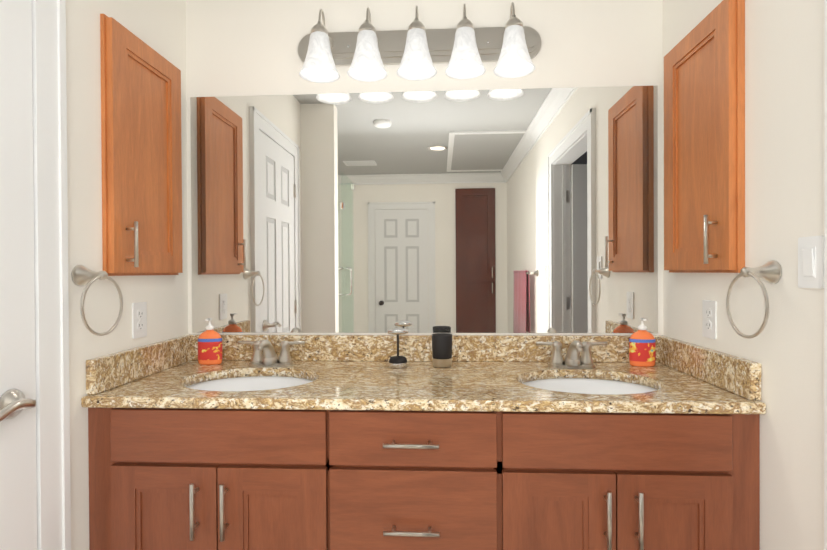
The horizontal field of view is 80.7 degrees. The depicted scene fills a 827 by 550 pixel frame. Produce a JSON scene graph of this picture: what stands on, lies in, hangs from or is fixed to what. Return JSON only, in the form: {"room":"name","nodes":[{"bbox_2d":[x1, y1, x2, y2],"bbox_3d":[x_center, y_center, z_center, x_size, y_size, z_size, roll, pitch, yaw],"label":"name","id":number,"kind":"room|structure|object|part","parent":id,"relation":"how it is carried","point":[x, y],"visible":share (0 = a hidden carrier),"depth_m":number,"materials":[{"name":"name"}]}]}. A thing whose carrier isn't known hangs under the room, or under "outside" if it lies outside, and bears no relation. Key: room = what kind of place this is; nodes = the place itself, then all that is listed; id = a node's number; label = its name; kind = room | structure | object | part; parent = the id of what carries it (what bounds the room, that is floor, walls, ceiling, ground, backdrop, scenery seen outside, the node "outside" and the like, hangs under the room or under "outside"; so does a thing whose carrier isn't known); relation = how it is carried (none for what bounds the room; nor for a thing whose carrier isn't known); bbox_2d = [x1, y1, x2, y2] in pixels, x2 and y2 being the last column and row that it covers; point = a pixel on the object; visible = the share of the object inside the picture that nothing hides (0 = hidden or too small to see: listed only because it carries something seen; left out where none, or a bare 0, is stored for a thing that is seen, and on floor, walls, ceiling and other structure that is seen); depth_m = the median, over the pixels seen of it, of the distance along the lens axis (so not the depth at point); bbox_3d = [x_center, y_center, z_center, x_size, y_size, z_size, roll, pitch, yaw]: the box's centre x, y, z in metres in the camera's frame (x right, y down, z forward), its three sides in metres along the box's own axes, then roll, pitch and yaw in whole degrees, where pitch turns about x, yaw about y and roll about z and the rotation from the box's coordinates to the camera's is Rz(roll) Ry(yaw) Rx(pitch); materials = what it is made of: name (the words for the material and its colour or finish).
{"room":"bathroom","nodes":[
{"label":"bathroom","id":0,"kind":"room"},
{"bbox_2d":[0,389,35,421],"bbox_3d":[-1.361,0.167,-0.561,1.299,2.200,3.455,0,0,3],"label":"door handle","id":1,"kind":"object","parent":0,"point":[14,402],"depth_m":1.09,"materials":[{"name":"silver metal"}]},
{"bbox_2d":[65,0,188,549],"bbox_3d":[-0.995,0.021,1.125,0.120,2.465,1.590,0,0,3],"label":"wall","id":2,"kind":"structure","parent":0,"point":[163,25],"depth_m":1.41,"materials":[{"name":"beige paint"}]},
{"bbox_2d":[0,0,36,549],"bbox_3d":[-0.941,0.236,0.863,0.012,2.030,0.640,0,0,3],"label":"door","id":3,"kind":"structure","parent":2,"relation":"in","point":[18,498],"depth_m":1.13,"materials":[{"name":"white wood"}]},
{"bbox_2d":[32,0,70,549],"bbox_3d":[-0.935,0.189,0.863,0.024,2.123,0.826,0,0,3],"label":"door frame","id":4,"kind":"structure","parent":2,"relation":"attached to","point":[51,268],"depth_m":1.23,"materials":[{"name":"white paint"}]},
{"bbox_2d":[71,265,122,335],"bbox_3d":[-0.883,0.069,1.343,0.077,0.196,0.166,0,0,3],"label":"towel ring","id":5,"kind":"object","parent":2,"relation":"attached to","point":[82,275],"visible":1,"depth_m":1.33,"materials":[{"name":"silver metal"}]},
{"bbox_2d":[132,302,146,338],"bbox_3d":[-0.904,0.148,1.609,0.007,0.116,0.072,0,0,3],"label":"electrical outlet","id":6,"kind":"object","parent":2,"relation":"attached to","point":[139,319],"visible":1,"depth_m":1.60,"materials":[{"name":"white plastic"}]},
{"bbox_2d":[86,334,192,393],"bbox_3d":[-0.890,0.285,1.628,0.028,0.097,0.532,0,0,3],"label":"backsplash","id":7,"kind":"structure","parent":2,"relation":"attached to","point":[105,372],"depth_m":1.54,"materials":[{"name":"beige stone"}]},
{"bbox_2d":[100,14,182,275],"bbox_3d":[-0.875,-0.384,1.630,0.067,0.771,0.396,0,0,3],"label":"upper cabinet","id":8,"kind":"object","parent":2,"relation":"attached to","point":[141,153],"visible":1,"depth_m":1.57,"materials":[{"name":"brown wood"}]},
{"bbox_2d":[189,0,662,334],"bbox_3d":[0.025,0.010,1.936,2.070,2.465,0.120,0,0,3],"label":"wall","id":9,"kind":"structure","parent":0,"point":[213,48],"depth_m":1.87,"materials":[{"name":"beige paint"}]},
{"bbox_2d":[298,2,540,82],"bbox_3d":[0.012,-0.855,1.770,0.930,0.260,0.196,0,0,3],"label":"sconce","id":10,"kind":"object","parent":9,"relation":"attached to","point":[417,50],"visible":1,"depth_m":1.78,"materials":[{"name":"white glass"}]},
{"bbox_3d":[-0.340,-0.797,1.764,0.146,0.146,0.146,0,0,3],"label":"lamp shade","id":11,"kind":"part","parent":10,"relation":"part of","materials":[{"name":"white glass"}]},
{"bbox_3d":[-0.167,-0.797,1.755,0.146,0.146,0.146,0,0,3],"label":"lamp shade","id":12,"kind":"part","parent":10,"relation":"part of","materials":[{"name":"white glass"}]},
{"bbox_3d":[0.011,-0.798,1.746,0.146,0.146,0.146,0,0,3],"label":"lamp shade","id":13,"kind":"part","parent":10,"relation":"part of","materials":[{"name":"white glass"}]},
{"bbox_3d":[0.184,-0.799,1.736,0.146,0.146,0.146,0,0,3],"label":"lamp shade","id":14,"kind":"part","parent":10,"relation":"part of","materials":[{"name":"white glass"}]},
{"bbox_3d":[0.357,-0.800,1.727,0.146,0.146,0.146,0,0,3],"label":"lamp shade","id":15,"kind":"part","parent":10,"relation":"part of","materials":[{"name":"white glass"}]},
{"bbox_2d":[190,85,657,332],"bbox_3d":[0.019,-0.240,1.870,1.789,0.924,0.006,0,0,3],"label":"wall mirror","id":16,"kind":"object","parent":9,"relation":"attached to","point":[504,211],"visible":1,"depth_m":1.86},
{"bbox_2d":[193,334,656,361],"bbox_3d":[0.023,0.279,1.861,1.826,0.097,0.030,0,0,3],"label":"backsplash","id":17,"kind":"structure","parent":9,"relation":"attached to","point":[317,348],"depth_m":1.85,"materials":[{"name":"beige stone"}]},
{"bbox_2d":[663,0,824,549],"bbox_3d":[0.881,0.021,-0.299,0.120,2.465,4.250,0,0,3],"label":"wall","id":18,"kind":"structure","parent":0,"point":[784,113],"depth_m":1.20,"materials":[{"name":"beige paint"}]},
{"bbox_2d":[664,0,744,272],"bbox_3d":[0.879,-0.393,1.534,0.075,0.771,0.402,0,0,3],"label":"upper cabinet","id":19,"kind":"object","parent":18,"relation":"attached to","point":[704,145],"visible":0.98,"depth_m":1.46,"materials":[{"name":"brown wood"}]},
{"bbox_2d":[657,335,760,401],"bbox_3d":[0.905,0.276,1.531,0.028,0.097,0.532,0,0,3],"label":"backsplash","id":20,"kind":"structure","parent":18,"relation":"attached to","point":[737,375],"depth_m":1.44,"materials":[{"name":"beige stone"}]},
{"bbox_2d":[702,300,716,338],"bbox_3d":[0.915,0.137,1.507,0.007,0.116,0.072,0,0,3],"label":"electrical outlet","id":21,"kind":"object","parent":18,"relation":"attached to","point":[709,318],"visible":1,"depth_m":1.50,"materials":[{"name":"white plastic"}]},
{"bbox_2d":[726,260,781,338],"bbox_3d":[0.864,0.061,1.223,0.077,0.196,0.166,0,0,3],"label":"towel ring","id":22,"kind":"object","parent":18,"relation":"attached to","point":[770,271],"visible":1,"depth_m":1.21,"materials":[{"name":"silver metal"}]},
{"bbox_2d":[798,235,823,288],"bbox_3d":[0.889,-0.028,1.094,0.012,0.116,0.072,0,0,3],"label":"light switch","id":23,"kind":"object","parent":18,"relation":"attached to","point":[810,261],"visible":0.98,"depth_m":1.09,"materials":[{"name":"white plastic"}]},
{"bbox_2d":[824,0,826,549],"bbox_3d":[0.913,0.185,0.502,0.146,2.125,1.050,0,0,3],"label":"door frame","id":24,"kind":"structure","parent":18,"relation":"attached to","point":[825,346],"depth_m":1.03,"materials":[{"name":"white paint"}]},
{"bbox_3d":[0.203,1.307,-0.253,4.620,0.100,4.490,0,0,3],"label":"floor","id":25,"kind":"structure","parent":0,"visible":0},
{"bbox_2d":[81,402,765,549],"bbox_3d":[0.010,0.803,1.571,1.824,0.884,0.614,0,0,3],"label":"bathroom vanity","id":26,"kind":"object","parent":25,"relation":"on","point":[357,442],"depth_m":1.30,"materials":[{"name":"brown wood"}]},
{"bbox_2d":[81,358,765,409],"bbox_3d":[0.008,0.345,1.585,1.826,0.030,0.584,0,0,3],"label":"countertop","id":27,"kind":"structure","parent":26,"relation":"on","point":[336,383],"depth_m":1.40,"materials":[{"name":"beige stone"}]},
{"bbox_2d":[198,318,221,364],"bbox_3d":[-0.758,0.246,1.810,0.088,0.170,0.055,0,0,3],"label":"soap bottle","id":28,"kind":"object","parent":27,"relation":"on","point":[209,345],"visible":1,"depth_m":1.80,"materials":[{"name":"orange plastic"}]},
{"bbox_2d":[173,370,316,389],"bbox_3d":[-0.523,0.430,1.570,0.484,0.158,0.382,0,0,3],"label":"sink","id":29,"kind":"object","parent":27,"relation":"in","point":[216,379],"depth_m":1.72,"materials":[{"name":"white ceramic"}]},
{"bbox_2d":[237,334,304,369],"bbox_3d":[-0.523,0.279,1.744,0.246,0.104,0.138,0,0,3],"label":"faucet","id":30,"kind":"object","parent":27,"relation":"on","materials":[{"name":"silver metal"}]},
{"bbox_2d":[387,328,408,367],"bbox_3d":[-0.056,0.259,1.747,0.080,0.139,0.080,0,0,3],"label":"stand","id":31,"kind":"object","parent":27,"relation":"on","point":[397,361],"visible":1,"depth_m":1.72,"materials":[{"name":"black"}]},
{"bbox_2d":[432,333,451,367],"bbox_3d":[0.103,0.270,1.748,0.074,0.114,0.074,0,0,3],"label":"steel tumbler","id":32,"kind":"object","parent":27,"relation":"on","point":[442,350],"visible":1,"depth_m":1.72,"materials":[{"name":"black metal"}]},
{"bbox_2d":[533,338,608,373],"bbox_3d":[0.558,0.274,1.686,0.246,0.104,0.138,0,0,3],"label":"faucet","id":33,"kind":"object","parent":27,"relation":"on","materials":[{"name":"silver metal"}]},
{"bbox_2d":[517,374,672,393],"bbox_3d":[0.541,0.425,1.512,0.484,0.158,0.382,0,0,3],"label":"sink","id":34,"kind":"object","parent":27,"relation":"in","point":[535,383],"depth_m":1.66,"materials":[{"name":"white ceramic"}]},
{"bbox_2d":[629,318,655,366],"bbox_3d":[0.817,0.239,1.734,0.088,0.170,0.055,0,0,3],"label":"soap bottle","id":35,"kind":"object","parent":27,"relation":"on","point":[642,346],"visible":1,"depth_m":1.72,"materials":[{"name":"orange plastic"}]}
]}

